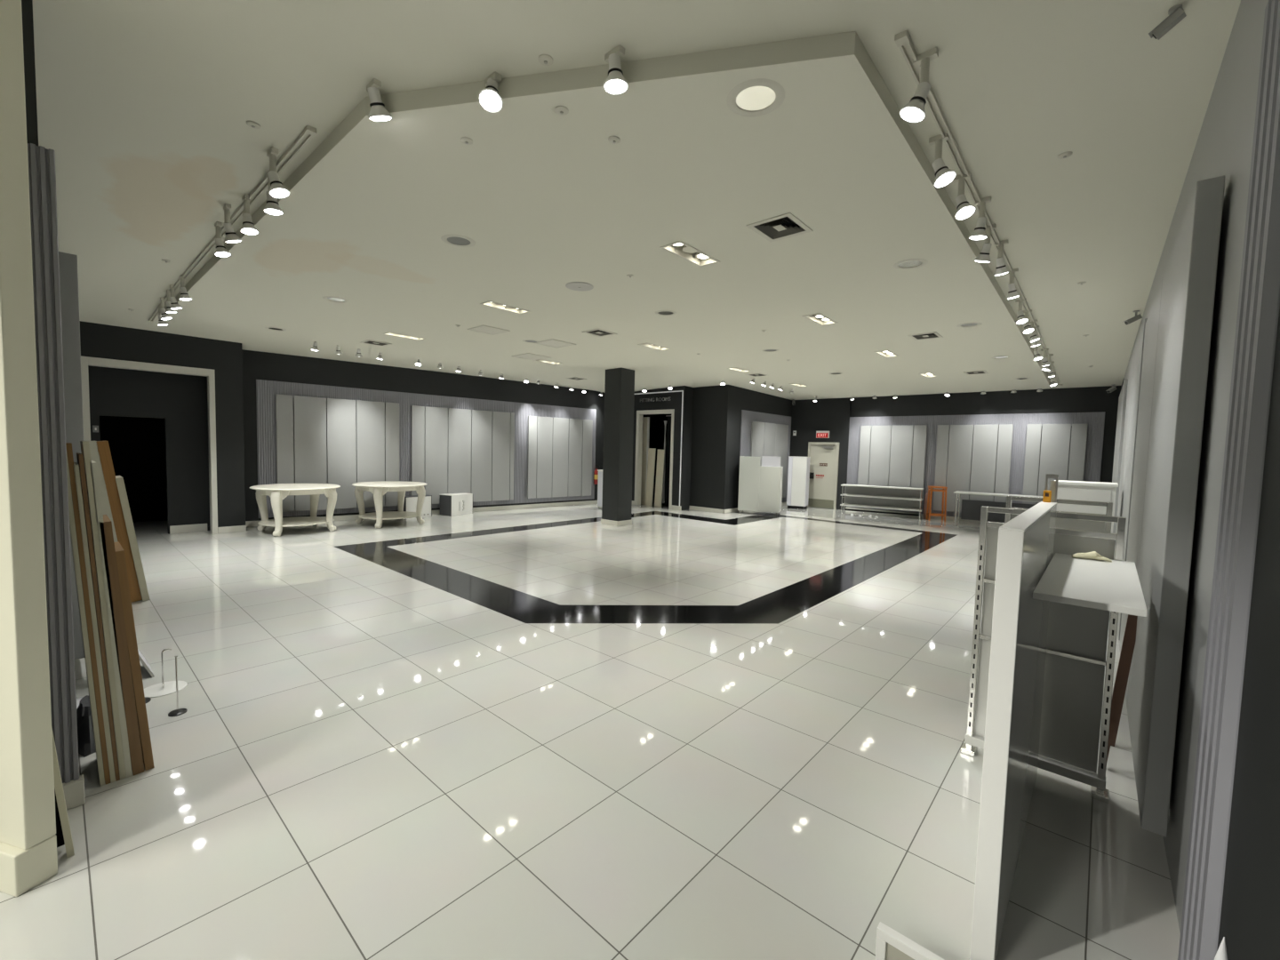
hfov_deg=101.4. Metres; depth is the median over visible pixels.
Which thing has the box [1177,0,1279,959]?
wall panel
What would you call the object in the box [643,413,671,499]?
wall
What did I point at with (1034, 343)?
track spotlight
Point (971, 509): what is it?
table
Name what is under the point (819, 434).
exit sign
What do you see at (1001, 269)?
track spotlight
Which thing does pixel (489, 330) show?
access hatch
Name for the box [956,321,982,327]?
recessed can
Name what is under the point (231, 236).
track spotlight
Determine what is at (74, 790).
baseboard
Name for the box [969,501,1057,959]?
wall
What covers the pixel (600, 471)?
base cabinet
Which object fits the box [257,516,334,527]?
shelf
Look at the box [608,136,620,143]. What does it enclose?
ceiling detector
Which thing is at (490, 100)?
track spotlight
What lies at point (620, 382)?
column
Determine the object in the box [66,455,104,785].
plank
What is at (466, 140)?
ceiling detector
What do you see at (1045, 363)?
track spotlight
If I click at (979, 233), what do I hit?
track spotlight
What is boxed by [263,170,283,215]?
track spotlight
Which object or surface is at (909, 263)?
recessed can
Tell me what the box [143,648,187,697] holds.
display stand
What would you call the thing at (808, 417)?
wall
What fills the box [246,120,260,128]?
ceiling detector
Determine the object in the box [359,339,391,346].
ceiling vent
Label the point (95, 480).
plank
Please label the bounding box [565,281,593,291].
ceiling speaker
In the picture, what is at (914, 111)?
track spotlight
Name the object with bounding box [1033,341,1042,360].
track spotlight
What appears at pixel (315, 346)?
track spotlight
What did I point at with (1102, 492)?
cabinet
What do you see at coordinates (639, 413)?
trim
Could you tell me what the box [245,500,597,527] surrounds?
baseboard
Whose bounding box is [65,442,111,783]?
plank
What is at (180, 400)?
wall
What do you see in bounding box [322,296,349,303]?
recessed can
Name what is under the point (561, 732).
floor
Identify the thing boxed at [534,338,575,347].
access hatch
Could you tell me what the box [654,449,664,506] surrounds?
leaning board
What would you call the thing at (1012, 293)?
track spotlight
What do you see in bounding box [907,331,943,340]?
ceiling vent
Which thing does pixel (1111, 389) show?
security camera
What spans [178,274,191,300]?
track spotlight
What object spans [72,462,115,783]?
plank
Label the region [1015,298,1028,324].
track spotlight
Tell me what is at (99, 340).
wall
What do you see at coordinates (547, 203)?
ceiling
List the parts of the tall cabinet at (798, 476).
door, door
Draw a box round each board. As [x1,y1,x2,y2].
[137,648,154,677]
[640,416,649,504]
[645,448,655,505]
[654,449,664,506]
[662,415,671,504]
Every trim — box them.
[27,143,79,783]
[80,356,217,534]
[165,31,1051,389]
[256,379,596,518]
[634,390,683,505]
[634,408,674,509]
[737,409,791,502]
[845,411,1105,517]
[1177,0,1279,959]
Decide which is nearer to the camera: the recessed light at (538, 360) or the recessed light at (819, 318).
the recessed light at (819, 318)
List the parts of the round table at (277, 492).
leg, leg, leg, leg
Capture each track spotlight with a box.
[157,304,167,325]
[160,296,172,319]
[165,289,176,312]
[169,284,182,309]
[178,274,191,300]
[214,221,231,256]
[223,203,241,242]
[240,193,258,234]
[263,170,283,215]
[267,146,289,198]
[310,341,318,351]
[335,344,342,354]
[355,348,362,357]
[366,78,391,120]
[376,352,383,359]
[415,359,421,366]
[478,71,503,112]
[603,44,628,94]
[899,47,938,122]
[928,133,956,188]
[952,171,975,220]
[968,196,991,239]
[974,224,996,262]
[992,240,1009,275]
[1006,267,1020,298]
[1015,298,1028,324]
[1023,309,1034,334]
[1028,320,1039,342]
[1030,325,1040,346]
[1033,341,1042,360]
[1040,348,1050,366]
[1041,353,1053,370]
[1048,361,1055,376]
[1049,372,1056,386]
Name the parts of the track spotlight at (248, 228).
stem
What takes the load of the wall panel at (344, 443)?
attached to the wall at (256, 364)
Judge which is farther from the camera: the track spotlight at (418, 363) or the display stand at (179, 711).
the track spotlight at (418, 363)
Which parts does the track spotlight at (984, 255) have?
stem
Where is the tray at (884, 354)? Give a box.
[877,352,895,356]
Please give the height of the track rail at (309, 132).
0.108 m
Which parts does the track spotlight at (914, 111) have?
stem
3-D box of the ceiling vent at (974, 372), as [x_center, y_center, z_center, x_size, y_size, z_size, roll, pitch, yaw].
[6.801,-2.212,10.609,0.370,0.088,0.410,4,5,42]
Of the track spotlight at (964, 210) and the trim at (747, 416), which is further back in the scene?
the trim at (747, 416)
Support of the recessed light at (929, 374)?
in the ceiling at (547, 203)
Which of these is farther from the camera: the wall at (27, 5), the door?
the door
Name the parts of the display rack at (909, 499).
frame, panel, frame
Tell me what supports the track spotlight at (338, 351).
attached to the track rail
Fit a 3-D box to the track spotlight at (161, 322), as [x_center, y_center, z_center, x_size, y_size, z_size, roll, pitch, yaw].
[-6.769,-2.330,7.432,0.122,0.282,0.119,4,5,42]
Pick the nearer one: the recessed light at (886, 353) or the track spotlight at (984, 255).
the track spotlight at (984, 255)
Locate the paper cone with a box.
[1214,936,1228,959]
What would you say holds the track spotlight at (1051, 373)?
attached to the track rail at (902, 40)
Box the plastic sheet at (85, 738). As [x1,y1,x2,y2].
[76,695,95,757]
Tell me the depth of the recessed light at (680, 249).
4.84 m
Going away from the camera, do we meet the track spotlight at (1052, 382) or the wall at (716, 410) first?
the track spotlight at (1052, 382)
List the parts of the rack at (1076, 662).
rail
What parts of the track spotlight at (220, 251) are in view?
stem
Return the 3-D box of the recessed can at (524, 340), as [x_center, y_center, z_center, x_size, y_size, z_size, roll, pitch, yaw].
[-1.856,-2.451,8.945,0.292,0.176,0.292,4,5,42]
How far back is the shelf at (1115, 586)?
2.08 m
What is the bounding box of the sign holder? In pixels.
[1045,473,1058,502]
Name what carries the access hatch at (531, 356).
attached to the ceiling at (547, 203)
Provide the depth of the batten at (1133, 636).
3.15 m
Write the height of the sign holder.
0.200 m
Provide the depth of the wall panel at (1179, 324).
2.22 m
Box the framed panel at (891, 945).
[875,921,944,959]
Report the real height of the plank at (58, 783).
1.152 m
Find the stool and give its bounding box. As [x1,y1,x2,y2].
[925,485,947,521]
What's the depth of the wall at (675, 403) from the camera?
15.16 m
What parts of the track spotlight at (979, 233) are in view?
stem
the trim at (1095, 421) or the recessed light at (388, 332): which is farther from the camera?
the trim at (1095, 421)
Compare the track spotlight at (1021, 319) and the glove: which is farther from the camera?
the track spotlight at (1021, 319)
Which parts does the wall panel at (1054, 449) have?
backing rail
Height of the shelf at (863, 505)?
0.035 m
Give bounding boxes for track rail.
[148,125,316,321]
[894,30,1060,383]
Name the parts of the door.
handle, kick plate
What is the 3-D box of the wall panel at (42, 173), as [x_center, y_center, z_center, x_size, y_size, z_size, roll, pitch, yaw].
[-2.742,-0.015,2.239,0.042,2.850,0.400,4,5,42]
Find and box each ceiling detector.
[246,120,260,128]
[460,136,472,144]
[538,54,552,65]
[554,105,568,115]
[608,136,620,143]
[1057,151,1071,159]
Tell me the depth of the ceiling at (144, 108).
2.82 m
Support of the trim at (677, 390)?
attached to the wall at (675, 403)
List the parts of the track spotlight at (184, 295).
stem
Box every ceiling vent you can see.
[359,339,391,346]
[566,376,586,380]
[582,328,617,336]
[745,212,813,242]
[745,373,768,376]
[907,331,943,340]
[963,370,988,375]
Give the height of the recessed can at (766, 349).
0.176 m
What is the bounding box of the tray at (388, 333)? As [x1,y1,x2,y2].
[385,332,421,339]
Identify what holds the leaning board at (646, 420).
on the floor
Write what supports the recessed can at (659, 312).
attached to the ceiling at (547, 203)
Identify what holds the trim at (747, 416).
attached to the wall at (716, 410)
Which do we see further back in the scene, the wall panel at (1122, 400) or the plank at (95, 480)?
the wall panel at (1122, 400)
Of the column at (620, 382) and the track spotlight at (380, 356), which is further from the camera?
the column at (620, 382)
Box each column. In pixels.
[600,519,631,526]
[601,368,634,520]
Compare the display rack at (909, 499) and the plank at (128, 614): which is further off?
the display rack at (909, 499)
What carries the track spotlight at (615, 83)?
attached to the ceiling at (144, 108)
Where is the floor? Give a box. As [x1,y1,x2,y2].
[0,499,1180,959]
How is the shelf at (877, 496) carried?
attached to the display rack at (909, 499)
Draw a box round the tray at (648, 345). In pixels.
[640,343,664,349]
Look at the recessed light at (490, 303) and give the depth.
6.86 m
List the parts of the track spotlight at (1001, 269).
stem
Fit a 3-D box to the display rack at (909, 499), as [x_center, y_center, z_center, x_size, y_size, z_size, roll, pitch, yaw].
[6.913,0.602,15.054,2.130,0.840,0.420,4,4,31]
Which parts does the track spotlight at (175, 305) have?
stem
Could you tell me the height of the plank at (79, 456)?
1.641 m
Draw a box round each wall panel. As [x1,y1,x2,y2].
[58,251,84,659]
[275,393,399,511]
[410,405,514,503]
[527,416,592,498]
[750,421,788,497]
[857,424,927,509]
[933,424,1013,511]
[1022,424,1087,504]
[1112,379,1127,533]
[1113,318,1147,640]
[1119,175,1225,836]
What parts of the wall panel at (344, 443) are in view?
backing rail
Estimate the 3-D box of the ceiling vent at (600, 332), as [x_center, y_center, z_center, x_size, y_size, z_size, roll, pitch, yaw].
[-0.625,-2.325,8.139,0.370,0.088,0.410,4,5,42]
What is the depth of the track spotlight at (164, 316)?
7.07 m
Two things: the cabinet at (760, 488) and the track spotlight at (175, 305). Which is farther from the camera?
the cabinet at (760, 488)
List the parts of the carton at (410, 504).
lid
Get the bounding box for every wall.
[0,0,55,849]
[21,0,38,145]
[80,320,245,527]
[88,365,210,533]
[99,415,167,522]
[242,349,604,521]
[632,385,693,510]
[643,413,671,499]
[689,384,791,509]
[789,397,850,510]
[849,385,1121,517]
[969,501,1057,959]
[1123,0,1279,959]
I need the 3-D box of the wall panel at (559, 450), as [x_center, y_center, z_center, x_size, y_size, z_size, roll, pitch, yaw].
[-2.283,-0.646,15.177,2.196,2.280,0.066,-2,5,-43]
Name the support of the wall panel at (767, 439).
attached to the wall at (716, 410)
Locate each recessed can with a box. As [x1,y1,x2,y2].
[264,327,287,331]
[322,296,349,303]
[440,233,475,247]
[522,339,538,343]
[654,310,676,315]
[726,78,785,116]
[762,348,778,351]
[893,258,927,269]
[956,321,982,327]
[991,355,1010,359]
[1014,377,1031,379]
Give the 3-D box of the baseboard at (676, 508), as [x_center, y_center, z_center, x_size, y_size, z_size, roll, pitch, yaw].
[0.222,0.739,15.897,2.575,0.120,0.020,4,5,42]
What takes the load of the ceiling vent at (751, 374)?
in the ceiling at (547, 203)
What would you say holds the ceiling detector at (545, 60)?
attached to the ceiling at (144, 108)
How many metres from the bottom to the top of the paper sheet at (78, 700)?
0.014 m
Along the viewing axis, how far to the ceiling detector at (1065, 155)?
3.24 m
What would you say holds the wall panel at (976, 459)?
attached to the wall at (1089, 399)
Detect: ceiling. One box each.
[32,0,1240,399]
[168,54,1050,397]
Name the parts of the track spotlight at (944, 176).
stem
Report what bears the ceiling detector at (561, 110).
attached to the ceiling at (547, 203)
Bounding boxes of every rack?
[840,483,924,519]
[960,505,1126,804]
[1004,496,1112,539]
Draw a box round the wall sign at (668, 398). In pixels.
[640,397,670,401]
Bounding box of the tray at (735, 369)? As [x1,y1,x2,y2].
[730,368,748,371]
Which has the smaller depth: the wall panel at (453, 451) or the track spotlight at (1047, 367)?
the track spotlight at (1047, 367)
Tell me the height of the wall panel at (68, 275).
2.790 m
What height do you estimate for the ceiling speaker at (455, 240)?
0.176 m
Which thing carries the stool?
on the floor
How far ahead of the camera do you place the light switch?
8.61 m
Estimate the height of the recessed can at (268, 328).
0.176 m
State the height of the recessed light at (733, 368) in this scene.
0.178 m
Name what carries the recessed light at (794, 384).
in the ceiling at (547, 203)
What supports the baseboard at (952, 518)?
attached to the wall at (1089, 399)
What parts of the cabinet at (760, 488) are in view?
panel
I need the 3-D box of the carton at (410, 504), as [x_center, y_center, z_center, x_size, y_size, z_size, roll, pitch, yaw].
[-5.325,0.614,12.384,0.408,0.500,0.637,4,4,38]
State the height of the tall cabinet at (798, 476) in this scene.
1.620 m
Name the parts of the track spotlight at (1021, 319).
stem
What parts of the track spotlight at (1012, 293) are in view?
stem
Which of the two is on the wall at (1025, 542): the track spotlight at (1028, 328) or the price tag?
the price tag
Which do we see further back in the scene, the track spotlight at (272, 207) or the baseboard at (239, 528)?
the baseboard at (239, 528)
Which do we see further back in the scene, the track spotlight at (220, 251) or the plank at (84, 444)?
the track spotlight at (220, 251)
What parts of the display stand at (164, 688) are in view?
rod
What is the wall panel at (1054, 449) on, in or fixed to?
attached to the wall at (1089, 399)
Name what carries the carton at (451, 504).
on the floor
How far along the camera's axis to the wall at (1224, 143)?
1.86 m
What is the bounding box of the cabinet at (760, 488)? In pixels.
[737,456,783,515]
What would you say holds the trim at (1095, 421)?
attached to the wall at (1089, 399)
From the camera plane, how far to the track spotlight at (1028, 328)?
6.61 m
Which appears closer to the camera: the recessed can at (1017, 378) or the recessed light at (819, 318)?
the recessed light at (819, 318)
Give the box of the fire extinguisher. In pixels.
[593,465,599,484]
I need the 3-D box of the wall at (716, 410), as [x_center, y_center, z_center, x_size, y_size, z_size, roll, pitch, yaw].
[3.125,-1.038,16.455,1.520,3.750,3.930,4,5,42]
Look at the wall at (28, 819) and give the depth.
1.94 m
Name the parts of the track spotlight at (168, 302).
stem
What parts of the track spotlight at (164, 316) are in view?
stem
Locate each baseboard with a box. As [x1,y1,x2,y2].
[0,834,57,896]
[62,774,85,809]
[169,523,207,533]
[217,525,246,533]
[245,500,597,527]
[632,500,681,510]
[688,501,786,513]
[845,506,980,523]
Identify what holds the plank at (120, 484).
on the floor
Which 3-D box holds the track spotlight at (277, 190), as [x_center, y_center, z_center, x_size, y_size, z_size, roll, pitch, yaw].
[-2.379,-2.013,3.453,0.137,0.287,0.118,4,5,42]
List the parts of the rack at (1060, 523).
infill panel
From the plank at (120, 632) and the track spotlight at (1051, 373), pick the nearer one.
the plank at (120, 632)
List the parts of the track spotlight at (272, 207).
stem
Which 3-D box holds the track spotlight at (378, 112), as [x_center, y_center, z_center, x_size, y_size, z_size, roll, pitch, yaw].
[-1.396,-2.008,2.807,0.128,0.171,0.129,4,5,42]
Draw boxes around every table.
[249,483,340,535]
[352,480,426,527]
[953,490,1042,524]
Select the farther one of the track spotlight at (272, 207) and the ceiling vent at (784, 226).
the ceiling vent at (784, 226)
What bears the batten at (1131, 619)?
on the floor
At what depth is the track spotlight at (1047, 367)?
9.15 m
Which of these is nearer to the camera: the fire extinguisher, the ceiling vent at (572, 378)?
the ceiling vent at (572, 378)
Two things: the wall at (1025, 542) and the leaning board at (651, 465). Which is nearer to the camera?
the wall at (1025, 542)
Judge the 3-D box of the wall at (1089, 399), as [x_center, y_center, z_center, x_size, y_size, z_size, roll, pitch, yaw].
[8.036,-0.816,14.852,8.800,3.750,0.200,4,5,42]
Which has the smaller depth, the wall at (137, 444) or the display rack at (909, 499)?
the wall at (137, 444)
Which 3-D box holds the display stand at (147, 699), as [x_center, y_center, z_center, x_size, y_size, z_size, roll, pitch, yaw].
[-3.266,1.327,3.409,0.120,0.246,0.120,4,5,42]
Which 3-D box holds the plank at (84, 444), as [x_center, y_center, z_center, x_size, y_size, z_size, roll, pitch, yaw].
[-2.744,0.655,2.678,0.330,1.701,0.108,4,5,42]
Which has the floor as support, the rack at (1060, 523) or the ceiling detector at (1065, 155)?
the rack at (1060, 523)
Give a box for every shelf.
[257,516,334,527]
[358,511,419,519]
[840,483,924,490]
[840,493,923,500]
[840,503,922,511]
[1032,552,1147,616]
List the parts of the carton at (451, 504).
lid, panel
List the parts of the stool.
leg, leg, seat, leg, leg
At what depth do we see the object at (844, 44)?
2.65 m
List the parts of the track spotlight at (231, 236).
stem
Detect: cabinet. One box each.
[597,469,602,509]
[737,456,783,515]
[786,456,810,509]
[1054,480,1118,533]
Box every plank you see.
[51,728,74,857]
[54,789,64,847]
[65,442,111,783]
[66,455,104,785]
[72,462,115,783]
[76,452,119,781]
[80,440,126,779]
[88,440,117,542]
[89,460,132,777]
[96,440,142,602]
[99,514,143,775]
[114,541,154,770]
[115,475,150,600]
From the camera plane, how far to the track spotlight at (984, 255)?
4.27 m
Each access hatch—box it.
[467,325,510,335]
[512,352,551,359]
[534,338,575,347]
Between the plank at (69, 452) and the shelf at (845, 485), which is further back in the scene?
the shelf at (845, 485)
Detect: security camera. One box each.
[1105,384,1116,392]
[1123,310,1142,325]
[1148,4,1186,39]
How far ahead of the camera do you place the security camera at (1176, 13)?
2.19 m
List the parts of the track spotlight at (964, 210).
stem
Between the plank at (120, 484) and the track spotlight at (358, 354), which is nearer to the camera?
the plank at (120, 484)
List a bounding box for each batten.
[1105,614,1135,767]
[1110,616,1137,746]
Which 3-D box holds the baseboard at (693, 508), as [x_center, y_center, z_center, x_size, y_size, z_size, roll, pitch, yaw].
[3.183,0.790,16.409,1.200,0.110,3.880,4,5,42]
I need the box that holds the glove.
[1072,551,1111,561]
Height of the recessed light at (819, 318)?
0.178 m
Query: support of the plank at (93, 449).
on the floor
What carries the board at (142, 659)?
on the floor
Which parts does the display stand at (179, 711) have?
rod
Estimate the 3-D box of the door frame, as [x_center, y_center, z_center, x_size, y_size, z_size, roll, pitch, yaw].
[5.783,-0.148,16.643,0.980,2.090,0.059,4,5,42]
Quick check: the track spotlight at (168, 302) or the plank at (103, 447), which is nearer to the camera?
the plank at (103, 447)
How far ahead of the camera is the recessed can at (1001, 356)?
9.07 m
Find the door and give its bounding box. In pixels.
[808,444,836,509]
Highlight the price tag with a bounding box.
[1042,490,1051,502]
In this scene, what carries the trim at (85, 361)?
attached to the wall at (99, 340)
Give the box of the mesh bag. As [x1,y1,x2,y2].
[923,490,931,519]
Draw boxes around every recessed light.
[383,331,424,340]
[480,300,530,313]
[533,359,561,364]
[637,342,670,350]
[659,240,719,266]
[727,367,751,372]
[790,383,807,386]
[801,312,838,325]
[874,350,898,357]
[918,372,937,377]
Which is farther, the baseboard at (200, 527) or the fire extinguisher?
the fire extinguisher
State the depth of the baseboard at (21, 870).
1.99 m
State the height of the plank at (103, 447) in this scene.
1.676 m
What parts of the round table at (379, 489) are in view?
leg, leg, leg, leg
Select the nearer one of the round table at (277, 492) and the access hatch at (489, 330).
the access hatch at (489, 330)
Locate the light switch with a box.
[92,425,98,431]
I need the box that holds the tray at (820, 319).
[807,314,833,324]
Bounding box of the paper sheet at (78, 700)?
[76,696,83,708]
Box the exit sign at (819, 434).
[816,431,829,438]
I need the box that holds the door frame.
[807,441,839,509]
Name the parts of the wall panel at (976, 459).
backing rail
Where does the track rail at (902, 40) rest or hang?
attached to the ceiling at (144, 108)
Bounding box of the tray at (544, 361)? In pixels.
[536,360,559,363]
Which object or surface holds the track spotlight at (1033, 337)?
attached to the track rail at (902, 40)
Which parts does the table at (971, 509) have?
leg, leg, under panel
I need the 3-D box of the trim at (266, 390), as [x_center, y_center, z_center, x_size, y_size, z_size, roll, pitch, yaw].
[-4.470,-0.696,13.216,8.420,2.740,0.035,-2,5,-43]
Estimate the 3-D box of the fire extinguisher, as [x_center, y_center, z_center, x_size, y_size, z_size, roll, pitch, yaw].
[-1.325,-0.162,16.053,0.194,0.579,0.163,2,3,3]
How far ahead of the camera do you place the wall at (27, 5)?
2.25 m
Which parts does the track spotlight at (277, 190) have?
stem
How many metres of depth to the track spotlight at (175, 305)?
6.54 m
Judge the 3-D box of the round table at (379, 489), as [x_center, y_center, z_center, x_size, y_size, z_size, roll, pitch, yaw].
[-5.332,0.502,11.205,1.448,0.862,1.448,0,4,-28]
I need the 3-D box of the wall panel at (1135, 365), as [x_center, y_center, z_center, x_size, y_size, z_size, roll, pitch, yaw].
[5.191,-0.017,5.556,0.078,2.790,2.786,4,4,41]
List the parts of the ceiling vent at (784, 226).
plate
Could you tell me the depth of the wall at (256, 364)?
11.82 m
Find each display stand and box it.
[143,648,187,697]
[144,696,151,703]
[168,655,187,716]
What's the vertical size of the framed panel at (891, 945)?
0.152 m
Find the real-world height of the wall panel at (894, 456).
2.350 m
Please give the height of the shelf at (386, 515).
0.029 m
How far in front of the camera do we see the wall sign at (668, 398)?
15.53 m
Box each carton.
[403,495,431,518]
[439,493,472,516]
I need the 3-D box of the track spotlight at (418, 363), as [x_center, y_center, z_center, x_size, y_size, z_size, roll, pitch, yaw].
[-4.673,-2.501,11.031,0.143,0.189,0.118,4,5,42]
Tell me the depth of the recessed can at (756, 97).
2.65 m

